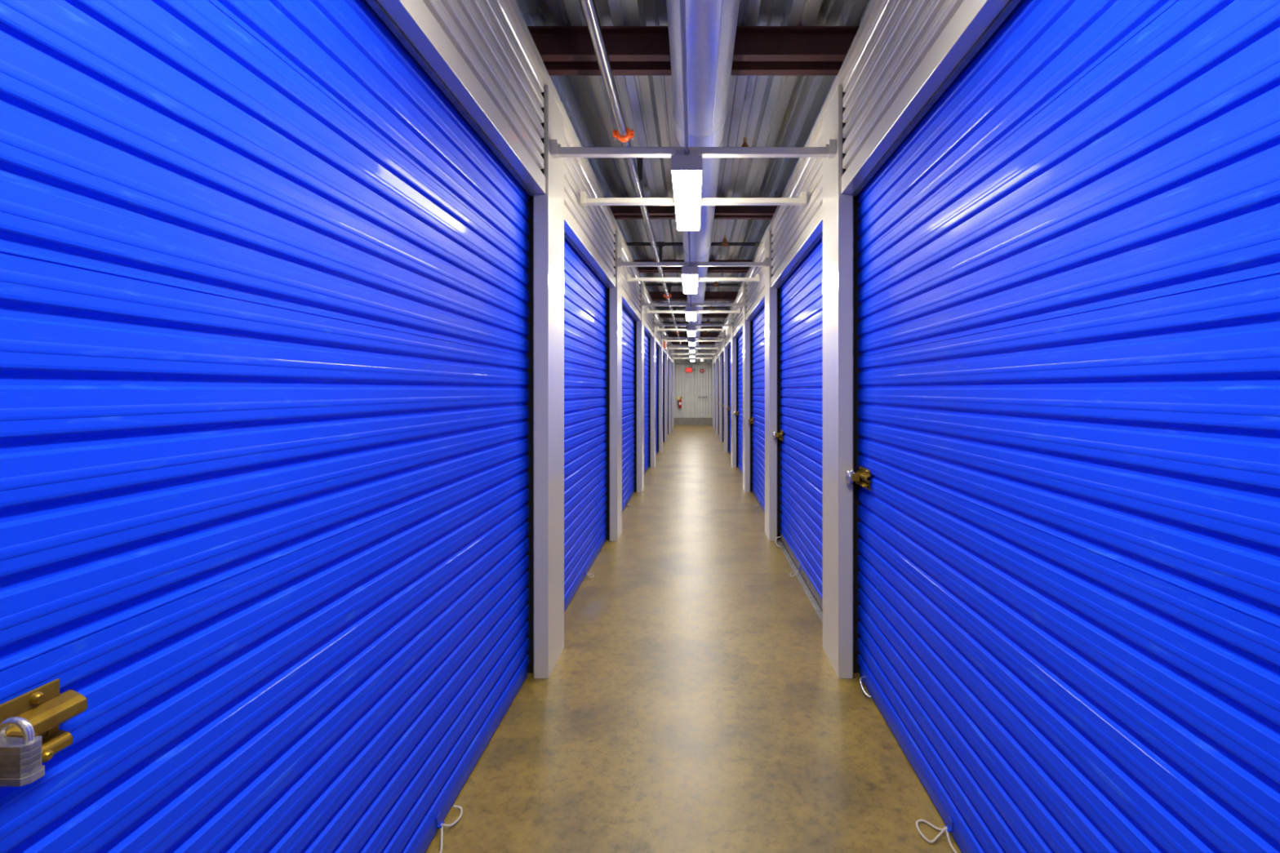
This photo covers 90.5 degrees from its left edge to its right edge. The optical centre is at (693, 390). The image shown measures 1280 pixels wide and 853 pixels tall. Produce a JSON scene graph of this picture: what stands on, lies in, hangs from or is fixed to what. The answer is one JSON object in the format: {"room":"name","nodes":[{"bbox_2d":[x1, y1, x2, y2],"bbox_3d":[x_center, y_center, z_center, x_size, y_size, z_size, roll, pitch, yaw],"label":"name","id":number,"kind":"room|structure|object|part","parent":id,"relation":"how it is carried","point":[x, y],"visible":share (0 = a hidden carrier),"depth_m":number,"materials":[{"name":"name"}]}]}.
{"room":"self-storage corridor","nodes":[
{"label":"self-storage corridor","id":0,"kind":"room"},
{"bbox_2d":[377,0,674,678],"bbox_3d":[-0.843,-0.070,11.520,0.214,3.085,30.242,0,0,0],"label":"wall","id":1,"kind":"structure","parent":0,"point":[485,52],"depth_m":3.23,"materials":[{"name":"white metal"}]},
{"bbox_2d":[0,0,533,852],"bbox_3d":[-0.850,0.162,1.942,0.130,2.620,2.808,0,0,0],"label":"door","id":2,"kind":"structure","parent":1,"relation":"in","point":[266,278],"depth_m":1.23,"materials":[{"name":"blue paint"}]},
{"bbox_2d":[0,716,44,786],"bbox_3d":[-0.799,0.421,0.744,0.055,0.073,0.027,0,0,0],"label":"padlock","id":3,"kind":"object","parent":2,"relation":"hanging from","point":[20,757],"visible":1,"depth_m":0.74,"materials":[{"name":"metal"}]},
{"bbox_3d":[-0.783,-1.044,1.942,0.059,0.087,2.566,0,0,0],"label":"header trim","id":4,"kind":"part","parent":1,"relation":"part of","materials":[{"name":"white paint"}]},
{"bbox_3d":[-0.775,-1.321,1.936,0.033,0.474,2.548,0,0,0],"label":"header panel","id":5,"kind":"part","parent":1,"relation":"part of","materials":[{"name":"white paint"}]},
{"bbox_2d":[564,231,609,612],"bbox_3d":[-0.848,0.162,4.888,0.134,2.620,2.775,0,0,0],"label":"door","id":6,"kind":"structure","parent":1,"relation":"in","point":[586,293],"depth_m":4.94,"materials":[{"name":"blue paint"}]},
{"bbox_3d":[-0.783,-1.044,4.888,0.059,0.087,2.533,0,0,0],"label":"header trim","id":7,"kind":"part","parent":1,"relation":"part of","materials":[{"name":"white paint"}]},
{"bbox_3d":[-0.775,-1.321,4.883,0.033,0.474,2.515,0,0,0],"label":"header panel","id":8,"kind":"part","parent":1,"relation":"part of","materials":[{"name":"white paint"}]},
{"bbox_2d":[622,302,636,512],"bbox_3d":[-0.848,0.162,7.819,0.134,2.620,2.775,0,0,0],"label":"door","id":9,"kind":"structure","parent":1,"relation":"in","point":[628,321],"depth_m":8.39,"materials":[{"name":"blue paint"}]},
{"bbox_3d":[-0.783,-1.044,7.819,0.059,0.087,2.533,0,0,0],"label":"header trim","id":10,"kind":"part","parent":1,"relation":"part of","materials":[{"name":"white paint"}]},
{"bbox_3d":[-0.775,-1.321,7.812,0.033,0.474,2.515,0,0,0],"label":"header panel","id":11,"kind":"part","parent":1,"relation":"part of","materials":[{"name":"white paint"}]},
{"bbox_2d":[644,329,650,474],"bbox_3d":[-0.850,0.162,10.748,0.130,2.620,2.775,0,0,0],"label":"door","id":12,"kind":"structure","parent":1,"relation":"in","point":[646,338],"depth_m":11.75,"materials":[{"name":"blue metal"}]},
{"bbox_3d":[-0.775,-1.321,10.742,0.033,0.474,2.515,0,0,0],"label":"header panel","id":13,"kind":"part","parent":1,"relation":"part of","materials":[{"name":"white paint"}]},
{"bbox_3d":[-0.783,-1.044,10.748,0.059,0.087,2.533,0,0,0],"label":"header trim","id":14,"kind":"part","parent":1,"relation":"part of","materials":[{"name":"white paint"}]},
{"bbox_2d":[655,343,658,454],"bbox_3d":[-0.850,0.162,13.678,0.130,2.620,2.775,0,0,0],"label":"door","id":15,"kind":"structure","parent":1,"relation":"in","point":[656,346],"depth_m":14.96,"materials":[{"name":"blue"}]},
{"bbox_3d":[-0.783,-1.044,13.678,0.059,0.087,2.533,0,0,0],"label":"header trim","id":16,"kind":"part","parent":1,"relation":"part of","materials":[{"name":"white paint"}]},
{"bbox_3d":[-0.775,-1.321,13.672,0.033,0.474,2.515,0,0,0],"label":"header panel","id":17,"kind":"part","parent":1,"relation":"part of","materials":[{"name":"white paint"}]},
{"bbox_2d":[662,353,664,442],"bbox_3d":[-0.850,0.162,16.608,0.130,2.620,2.775,0,0,0],"label":"door","id":18,"kind":"structure","parent":1,"relation":"in","point":[663,353],"depth_m":17.94,"materials":[{"name":"blue metal"}]},
{"bbox_3d":[-0.775,-1.321,16.602,0.033,0.474,2.515,0,0,0],"label":"header panel","id":19,"kind":"part","parent":1,"relation":"part of","materials":[{"name":"white paint"}]},
{"bbox_3d":[-0.783,-1.044,16.608,0.059,0.087,2.533,0,0,0],"label":"header trim","id":20,"kind":"part","parent":1,"relation":"part of","materials":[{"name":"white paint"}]},
{"bbox_2d":[663,341,666,350],"bbox_3d":[-0.722,-1.168,16.226,0.072,0.240,0.408,0,0,0],"label":"exit sign","id":21,"kind":"object","parent":1,"relation":"attached to","point":[665,342],"visible":0.89,"depth_m":16.02,"materials":[{"name":"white plastic"}]},
{"bbox_2d":[667,359,668,435],"bbox_3d":[-0.850,0.162,19.538,0.130,2.620,2.775,0,0,0],"label":"door","id":22,"kind":"structure","parent":1,"relation":"in","point":[668,359],"depth_m":20.87,"materials":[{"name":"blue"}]},
{"bbox_3d":[-0.775,-1.321,19.532,0.033,0.474,2.515,0,0,0],"label":"header panel","id":23,"kind":"part","parent":1,"relation":"part of","materials":[{"name":"white paint"}]},
{"bbox_2d":[671,363,671,429],"bbox_3d":[-0.850,0.162,22.468,0.130,2.620,2.775,0,0,0],"label":"door","id":24,"kind":"structure","parent":1,"relation":"in","point":[671,363],"depth_m":23.80,"materials":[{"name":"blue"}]},
{"bbox_2d":[550,138,835,158],"bbox_3d":[0.000,-1.259,3.297,1.478,0.078,0.061,0,0,0],"label":"crossbar","id":25,"kind":"object","parent":1,"relation":"attached to","point":[557,151],"visible":0.95,"depth_m":3.27,"materials":[{"name":"beige paint"}]},
{"bbox_2d":[626,274,759,281],"bbox_3d":[0.000,-1.259,7.088,1.478,0.078,0.061,0,0,0],"label":"crossbar","id":26,"kind":"object","parent":1,"relation":"attached to","point":[629,278],"visible":0.93,"depth_m":7.06,"materials":[{"name":"beige paint"}]},
{"bbox_2d":[681,263,697,293],"bbox_3d":[-0.034,-1.185,6.795,0.160,0.107,1.234,0,0,0],"label":"ceiling light","id":27,"kind":"object","parent":26,"relation":"attached to","point":[690,274],"visible":0.99,"depth_m":6.42,"materials":[{"name":"white plastic"}]},
{"bbox_2d":[681,274,697,293],"bbox_3d":[-0.034,-1.153,6.795,0.156,0.044,1.216,0,0,0],"label":"diffuser","id":28,"kind":"object","parent":27,"relation":"attached to","point":[689,281],"depth_m":6.71,"materials":[{"name":"white plastic"}]},
{"bbox_2d":[663,338,722,342],"bbox_3d":[0.000,-1.259,15.877,1.478,0.078,0.061,0,0,0],"label":"crossbar","id":29,"kind":"object","parent":1,"relation":"attached to","point":[664,340],"visible":0.83,"depth_m":15.85,"materials":[{"name":"beige paint"}]},
{"bbox_2d":[688,337,695,346],"bbox_3d":[-0.034,-1.185,15.585,0.160,0.107,1.234,0,0,0],"label":"ceiling light","id":30,"kind":"object","parent":29,"relation":"attached to","point":[691,341],"visible":0.98,"depth_m":14.97,"materials":[{"name":"white plastic"}]},
{"bbox_2d":[688,342,695,346],"bbox_3d":[-0.034,-1.153,15.585,0.156,0.044,1.216,0,0,0],"label":"diffuser","id":31,"kind":"object","parent":30,"relation":"attached to","point":[691,344],"depth_m":15.51,"materials":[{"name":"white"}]},
{"bbox_2d":[666,344,719,346],"bbox_3d":[0.000,-1.259,17.948,1.478,0.078,0.061,0,0,0],"label":"crossbar","id":32,"kind":"object","parent":1,"relation":"attached to","point":[668,345],"visible":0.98,"depth_m":17.92,"materials":[{"name":"beige paint"}]},
{"bbox_2d":[673,355,712,357],"bbox_3d":[0.000,-1.259,23.808,1.478,0.078,0.061,0,0,0],"label":"crossbar","id":33,"kind":"object","parent":1,"relation":"attached to","point":[673,356],"visible":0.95,"depth_m":23.78,"materials":[{"name":"beige paint"}]},
{"bbox_2d":[674,357,712,359],"bbox_3d":[0.000,-1.259,24.668,1.478,0.078,0.061,0,0,0],"label":"crossbar","id":34,"kind":"object","parent":1,"relation":"attached to","point":[674,357],"visible":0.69,"depth_m":24.64,"materials":[{"name":"beige paint"}]},
{"bbox_2d":[580,191,806,205],"bbox_3d":[0.000,-1.259,4.157,1.478,0.078,0.061,0,0,0],"label":"crossbar","id":35,"kind":"object","parent":1,"relation":"attached to","point":[801,200],"visible":0.95,"depth_m":4.13,"materials":[{"name":"beige paint"}]},
{"bbox_2d":[671,149,702,230],"bbox_3d":[-0.034,-1.185,3.865,0.160,0.107,1.234,0,0,0],"label":"ceiling light","id":36,"kind":"object","parent":35,"relation":"attached to","point":[686,170],"visible":0.99,"depth_m":3.52,"materials":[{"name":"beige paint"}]},
{"bbox_2d":[680,0,689,155],"bbox_3d":[-0.034,-1.222,2.400,0.031,0.027,1.702,0,0,0],"label":"conduit","id":37,"kind":"object","parent":36,"relation":"attached to","point":[682,2],"visible":1,"depth_m":2.39,"materials":[{"name":"grey metal"}]},
{"bbox_2d":[687,230,691,266],"bbox_3d":[-0.034,-1.222,5.330,0.031,0.027,1.702,0,0,0],"label":"conduit","id":38,"kind":"object","parent":36,"relation":"attached to","point":[688,231],"visible":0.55,"depth_m":5.40,"materials":[{"name":"grey metal"}]},
{"bbox_2d":[617,257,768,266],"bbox_3d":[0.000,-1.259,6.228,1.478,0.078,0.061,0,0,0],"label":"crossbar","id":39,"kind":"object","parent":1,"relation":"attached to","point":[766,262],"visible":0.98,"depth_m":6.20,"materials":[{"name":"beige paint"}]},
{"bbox_2d":[642,300,744,306],"bbox_3d":[0.000,-1.259,9.158,1.478,0.078,0.061,0,0,0],"label":"crossbar","id":40,"kind":"object","parent":1,"relation":"attached to","point":[644,304],"visible":1,"depth_m":9.13,"materials":[{"name":"beige paint"}]},
{"bbox_2d":[646,307,740,313],"bbox_3d":[0.000,-1.259,10.018,1.478,0.078,0.061,0,0,0],"label":"crossbar","id":41,"kind":"object","parent":1,"relation":"attached to","point":[648,311],"visible":0.95,"depth_m":9.99,"materials":[{"name":"beige paint"}]},
{"bbox_2d":[685,304,696,320],"bbox_3d":[-0.034,-1.185,9.725,0.160,0.107,1.234,0,0,0],"label":"ceiling light","id":42,"kind":"object","parent":41,"relation":"attached to","point":[691,311],"visible":0.98,"depth_m":9.27,"materials":[{"name":"white plastic"}]},
{"bbox_2d":[685,311,696,320],"bbox_3d":[-0.034,-1.153,9.725,0.156,0.044,1.216,0,0,0],"label":"diffuser","id":43,"kind":"object","parent":42,"relation":"attached to","point":[691,316],"depth_m":9.68,"materials":[{"name":"white plastic"}]},
{"bbox_2d":[654,322,732,326],"bbox_3d":[0.000,-1.259,12.088,1.478,0.078,0.061,0,0,0],"label":"crossbar","id":44,"kind":"object","parent":1,"relation":"attached to","point":[730,324],"visible":1,"depth_m":12.06,"materials":[{"name":"beige paint"}]},
{"bbox_2d":[657,326,729,330],"bbox_3d":[0.000,-1.259,12.947,1.478,0.078,0.061,0,0,0],"label":"crossbar","id":45,"kind":"object","parent":1,"relation":"attached to","point":[658,327],"visible":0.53,"depth_m":12.92,"materials":[{"name":"beige paint"}]},
{"bbox_2d":[687,324,695,336],"bbox_3d":[-0.034,-1.185,12.655,0.160,0.107,1.234,0,0,0],"label":"ceiling light","id":46,"kind":"object","parent":45,"relation":"attached to","point":[691,330],"visible":0.99,"depth_m":12.08,"materials":[{"name":"white plastic"}]},
{"bbox_2d":[687,330,695,336],"bbox_3d":[-0.034,-1.153,12.655,0.156,0.044,1.216,0,0,0],"label":"diffuser","id":47,"kind":"object","parent":46,"relation":"attached to","point":[691,333],"depth_m":12.61,"materials":[{"name":"white plastic"}]},
{"bbox_2d":[662,335,724,338],"bbox_3d":[0.000,-1.259,15.018,1.478,0.078,0.061,0,0,0],"label":"crossbar","id":48,"kind":"object","parent":1,"relation":"attached to","point":[663,336],"visible":1,"depth_m":14.99,"materials":[{"name":"beige paint"}]},
{"bbox_2d":[668,346,718,349],"bbox_3d":[0.000,-1.259,18.808,1.478,0.078,0.061,0,0,0],"label":"crossbar","id":49,"kind":"object","parent":1,"relation":"attached to","point":[669,348],"visible":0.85,"depth_m":18.78,"materials":[{"name":"beige paint"}]},
{"bbox_2d":[688,346,694,352],"bbox_3d":[-0.034,-1.185,18.515,0.160,0.107,1.234,0,0,0],"label":"ceiling light","id":50,"kind":"object","parent":49,"relation":"attached to","point":[691,349],"visible":0.99,"depth_m":17.90,"materials":[{"name":"white plastic"}]},
{"bbox_2d":[671,351,715,353],"bbox_3d":[0.000,-1.259,20.878,1.478,0.078,0.061,0,0,0],"label":"crossbar","id":51,"kind":"object","parent":1,"relation":"attached to","point":[672,352],"visible":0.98,"depth_m":20.85,"materials":[{"name":"beige paint"}]},
{"bbox_2d":[671,353,715,355],"bbox_3d":[0.000,-1.259,21.738,1.478,0.078,0.061,0,0,0],"label":"crossbar","id":52,"kind":"object","parent":1,"relation":"attached to","point":[672,353],"visible":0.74,"depth_m":21.71,"materials":[{"name":"beige paint"}]},
{"bbox_2d":[689,352,694,357],"bbox_3d":[-0.034,-1.185,21.445,0.160,0.107,1.234,0,0,0],"label":"ceiling light","id":53,"kind":"object","parent":52,"relation":"attached to","point":[691,355],"visible":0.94,"depth_m":20.83,"materials":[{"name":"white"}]},
{"bbox_2d":[515,0,871,339],"bbox_3d":[-0.003,-2.055,11.800,6.278,0.110,30.800,0,0,0],"label":"ceiling","id":54,"kind":"structure","parent":0,"point":[766,110],"depth_m":4.68,"materials":[{"name":"grey metal"}]},
{"bbox_2d":[579,0,683,351],"bbox_3d":[-0.436,-1.777,11.485,0.131,0.450,30.170,0,0,0],"label":"pipe","id":55,"kind":"object","parent":54,"relation":"hanging from","point":[623,133],"visible":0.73,"depth_m":3.53,"materials":[{"name":"metal"}]},
{"bbox_2d":[635,137,748,180],"bbox_3d":[-0.110,-1.791,4.900,1.880,0.322,0.062,0,0,0],"label":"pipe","id":56,"kind":"object","parent":55,"relation":"on","point":[639,160],"visible":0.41,"depth_m":4.88,"materials":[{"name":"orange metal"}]},
{"bbox_2d":[626,235,759,261],"bbox_3d":[-0.110,-1.791,7.980,1.880,0.322,0.062,0,0,0],"label":"pipe","id":57,"kind":"object","parent":55,"relation":"on","point":[725,243],"visible":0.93,"depth_m":7.96,"materials":[{"name":"grey metal"}]},
{"bbox_2d":[644,281,741,293],"bbox_3d":[-0.110,-1.791,11.060,1.880,0.322,0.062,0,0,0],"label":"pipe","id":58,"kind":"object","parent":55,"relation":"on","point":[716,284],"visible":0.53,"depth_m":11.04,"materials":[{"name":"grey metal"}]},
{"bbox_2d":[655,306,730,317],"bbox_3d":[-0.110,-1.791,14.140,1.880,0.322,0.062,0,0,0],"label":"pipe","id":59,"kind":"object","parent":55,"relation":"on","point":[674,308],"visible":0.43,"depth_m":14.12,"materials":[{"name":"grey metal"}]},
{"bbox_2d":[662,319,724,328],"bbox_3d":[-0.110,-1.791,17.220,1.880,0.322,0.062,0,0,0],"label":"pipe","id":60,"kind":"object","parent":55,"relation":"on","point":[707,322],"visible":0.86,"depth_m":17.20,"materials":[{"name":"grey metal"}]},
{"bbox_2d":[666,330,719,339],"bbox_3d":[-0.110,-1.791,20.300,1.880,0.322,0.062,0,0,0],"label":"pipe","id":61,"kind":"object","parent":55,"relation":"on","point":[705,331],"visible":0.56,"depth_m":20.28,"materials":[{"name":"grey metal"}]},
{"bbox_2d":[608,205,777,219],"bbox_3d":[0.000,-1.919,6.692,5.200,0.159,0.228,0,0,0],"label":"ceiling beam","id":62,"kind":"structure","parent":54,"relation":"attached to","point":[620,212],"depth_m":6.63,"materials":[{"name":"brown metal"}]},
{"bbox_2d":[633,259,752,272],"bbox_3d":[0.000,-1.919,9.802,5.200,0.159,0.228,0,0,0],"label":"ceiling beam","id":63,"kind":"structure","parent":54,"relation":"attached to","point":[642,269],"depth_m":9.74,"materials":[{"name":"brown metal"}]},
{"bbox_2d":[648,291,737,301],"bbox_3d":[0.000,-1.919,12.912,5.200,0.159,0.228,0,0,0],"label":"ceiling beam","id":64,"kind":"structure","parent":54,"relation":"attached to","point":[655,295],"depth_m":12.85,"materials":[{"name":"brown metal"}]},
{"bbox_2d":[527,26,859,75],"bbox_3d":[0.000,-1.919,3.582,5.200,0.159,0.228,0,0,0],"label":"ceiling beam","id":65,"kind":"structure","parent":54,"relation":"attached to","point":[562,50],"depth_m":3.52,"materials":[{"name":"brown metal"}]},
{"bbox_2d":[658,313,728,318],"bbox_3d":[0.000,-1.919,16.022,5.200,0.159,0.228,0,0,0],"label":"ceiling beam","id":66,"kind":"structure","parent":54,"relation":"attached to","point":[661,315],"depth_m":15.96,"materials":[{"name":"brown metal"}]},
{"bbox_2d":[667,333,719,337],"bbox_3d":[0.000,-1.919,22.242,5.200,0.159,0.228,0,0,0],"label":"ceiling beam","id":67,"kind":"structure","parent":54,"relation":"attached to","point":[670,335],"depth_m":22.18,"materials":[{"name":"brown metal"}]},
{"bbox_2d":[671,341,715,344],"bbox_3d":[0.000,-1.919,25.352,5.200,0.159,0.228,0,0,0],"label":"ceiling beam","id":68,"kind":"structure","parent":54,"relation":"attached to","point":[673,342],"depth_m":25.30,"materials":[{"name":"brown metal"}]},
{"bbox_2d":[664,326,722,328],"bbox_3d":[0.000,-1.919,19.132,5.200,0.159,0.228,0,0,0],"label":"ceiling beam","id":69,"kind":"structure","parent":54,"relation":"attached to","point":[665,327],"depth_m":19.08,"materials":[{"name":"metal"}]},
{"bbox_2d":[666,0,739,355],"bbox_3d":[0.040,-1.732,11.490,0.316,0.540,30.180,0,0,0],"label":"air duct","id":70,"kind":"object","parent":54,"relation":"hanging from","point":[711,25],"visible":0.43,"depth_m":3.12,"materials":[{"name":"grey metal"}]},
{"bbox_2d":[425,425,961,852],"bbox_3d":[0.000,1.532,11.800,3.200,0.120,30.800,0,0,0],"label":"floor","id":71,"kind":"structure","parent":0,"point":[693,700],"depth_m":2.80,"materials":[{"name":"concrete"}]},
{"bbox_2d":[672,344,714,425],"bbox_3d":[0.000,-0.264,26.590,4.800,3.472,0.180,0,0,0],"label":"wall","id":72,"kind":"structure","parent":0,"point":[695,411],"depth_m":26.63,"materials":[{"name":"grey metal"}]},
{"bbox_2d":[677,396,682,408],"bbox_3d":[-0.549,0.509,26.514,0.160,0.475,0.166,0,0,42],"label":"fire extinguisher","id":73,"kind":"object","parent":72,"relation":"attached to","point":[679,401],"visible":1,"depth_m":26.47,"materials":[{"name":"red paint"}]},
{"bbox_2d":[685,367,692,372],"bbox_3d":[-0.176,-0.845,26.571,0.270,0.200,0.056,0,0,0],"label":"exit sign","id":74,"kind":"object","parent":72,"relation":"attached to","point":[687,369],"visible":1,"depth_m":26.54,"materials":[{"name":"red paint"}]},
{"bbox_3d":[-0.030,-1.098,26.549,1.380,0.140,0.098,0,0,0],"label":"head rail","id":75,"kind":"part","parent":72,"relation":"part of","materials":[{"name":"grey metal"}]},
{"bbox_3d":[-0.070,1.315,26.595,1.860,0.315,0.030,0,0,0],"label":"kick plate","id":76,"kind":"part","parent":72,"relation":"part of","materials":[{"name":"grey metal"}]},
{"bbox_2d":[712,0,1008,678],"bbox_3d":[0.843,-0.070,11.520,0.214,3.085,30.242,0,0,0],"label":"wall","id":77,"kind":"structure","parent":0,"point":[900,52],"depth_m":3.23,"materials":[{"name":"white metal"}]},
{"bbox_3d":[0.775,-1.321,19.532,0.033,0.474,2.515,0,0,0],"label":"header panel","id":78,"kind":"part","parent":77,"relation":"part of","materials":[{"name":"white paint"}]},
{"bbox_2d":[717,359,719,435],"bbox_3d":[0.850,0.162,19.538,0.130,2.620,2.775,0,0,0],"label":"door","id":79,"kind":"structure","parent":77,"relation":"in","point":[718,359],"depth_m":20.87,"materials":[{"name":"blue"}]},
{"bbox_3d":[0.783,-1.044,16.608,0.059,0.087,2.533,0,0,0],"label":"header trim","id":80,"kind":"part","parent":77,"relation":"part of","materials":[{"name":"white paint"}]},
{"bbox_3d":[0.775,-1.321,16.602,0.033,0.474,2.515,0,0,0],"label":"header panel","id":81,"kind":"part","parent":77,"relation":"part of","materials":[{"name":"white paint"}]},
{"bbox_2d":[721,352,724,442],"bbox_3d":[0.850,0.162,16.608,0.130,2.620,2.775,0,0,0],"label":"door","id":82,"kind":"structure","parent":77,"relation":"in","point":[722,405],"depth_m":17.94,"materials":[{"name":"blue metal"}]},
{"bbox_2d":[723,354,724,439],"bbox_3d":[0.860,0.144,16.608,0.014,2.545,2.685,0,0,0],"label":"curtain","id":83,"kind":"object","parent":82,"relation":"hanging from","point":[723,354],"depth_m":17.80,"materials":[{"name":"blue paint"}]},
{"bbox_2d":[723,326,731,335],"bbox_3d":[0.675,-1.203,12.598,0.167,0.210,0.303,0,0,0],"label":"emergency light","id":84,"kind":"object","parent":77,"relation":"attached to","point":[728,331],"visible":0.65,"depth_m":12.45,"materials":[{"name":"beige plastic"}]},
{"bbox_3d":[0.783,-1.044,13.678,0.059,0.087,2.533,0,0,0],"label":"header trim","id":85,"kind":"part","parent":77,"relation":"part of","materials":[{"name":"white paint"}]},
{"bbox_3d":[0.775,-1.321,13.672,0.033,0.474,2.515,0,0,0],"label":"header panel","id":86,"kind":"part","parent":77,"relation":"part of","materials":[{"name":"white paint"}]},
{"bbox_2d":[726,343,731,455],"bbox_3d":[0.850,0.162,13.678,0.130,2.620,2.775,0,0,0],"label":"door","id":87,"kind":"structure","parent":77,"relation":"in","point":[729,348],"depth_m":14.95,"materials":[{"name":"blue metal"}]},
{"bbox_3d":[0.783,-1.044,10.748,0.059,0.087,2.533,0,0,0],"label":"header trim","id":88,"kind":"part","parent":77,"relation":"part of","materials":[{"name":"white paint"}]},
{"bbox_3d":[0.775,-1.321,10.742,0.033,0.474,2.515,0,0,0],"label":"header panel","id":89,"kind":"part","parent":77,"relation":"part of","materials":[{"name":"white paint"}]},
{"bbox_2d":[734,329,742,475],"bbox_3d":[0.850,0.162,10.748,0.130,2.620,2.775,0,0,0],"label":"door","id":90,"kind":"structure","parent":77,"relation":"in","point":[739,412],"depth_m":11.70,"materials":[{"name":"blue metal"}]},
{"bbox_3d":[0.783,-1.044,7.819,0.059,0.087,2.533,0,0,0],"label":"header trim","id":91,"kind":"part","parent":77,"relation":"part of","materials":[{"name":"white paint"}]},
{"bbox_3d":[0.775,-1.321,7.812,0.033,0.474,2.515,0,0,0],"label":"header panel","id":92,"kind":"part","parent":77,"relation":"part of","materials":[{"name":"white paint"}]},
{"bbox_2d":[748,302,764,512],"bbox_3d":[0.848,0.162,7.819,0.134,2.620,2.775,0,0,0],"label":"door","id":93,"kind":"structure","parent":77,"relation":"in","point":[757,420],"depth_m":8.46,"materials":[{"name":"blue paint"}]},
{"bbox_3d":[0.783,-1.044,4.888,0.059,0.087,2.533,0,0,0],"label":"header trim","id":94,"kind":"part","parent":77,"relation":"part of","materials":[{"name":"white paint"}]},
{"bbox_3d":[0.775,-1.321,4.883,0.033,0.474,2.515,0,0,0],"label":"header panel","id":95,"kind":"part","parent":77,"relation":"part of","materials":[{"name":"white paint"}]},
{"bbox_2d":[775,231,822,622],"bbox_3d":[0.840,0.162,4.888,0.150,2.620,2.775,0,0,0],"label":"door","id":96,"kind":"structure","parent":77,"relation":"in","point":[799,435],"depth_m":4.93,"materials":[{"name":"blue paint"}]},
{"bbox_2d":[773,431,777,439],"bbox_3d":[0.788,0.436,6.107,0.036,0.074,0.080,0,0,0],"label":"padlock","id":97,"kind":"object","parent":96,"relation":"hanging from","point":[774,433],"visible":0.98,"depth_m":6.08,"materials":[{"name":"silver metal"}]},
{"bbox_3d":[0.775,-1.321,1.936,0.033,0.474,2.548,0,0,0],"label":"header panel","id":98,"kind":"part","parent":77,"relation":"part of","materials":[{"name":"white paint"}]},
{"bbox_3d":[0.783,-1.044,1.942,0.059,0.087,2.566,0,0,0],"label":"header trim","id":99,"kind":"part","parent":77,"relation":"part of","materials":[{"name":"white paint"}]},
{"bbox_2d":[852,0,1279,852],"bbox_3d":[0.831,0.162,1.942,0.168,2.620,2.808,0,0,0],"label":"door","id":100,"kind":"structure","parent":77,"relation":"in","point":[1066,263],"depth_m":1.40,"materials":[{"name":"blue paint"}]},
{"bbox_2d":[845,470,854,484],"bbox_3d":[0.788,0.436,3.177,0.036,0.074,0.080,0,0,0],"label":"padlock","id":101,"kind":"object","parent":100,"relation":"hanging from","point":[848,473],"visible":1,"depth_m":3.15,"materials":[{"name":"silver metal"}]},
{"bbox_3d":[0.830,1.438,3.066,0.038,0.047,0.140,0,0,5],"label":"pull handle","id":102,"kind":"part","parent":100,"relation":"part of","materials":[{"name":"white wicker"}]}
]}

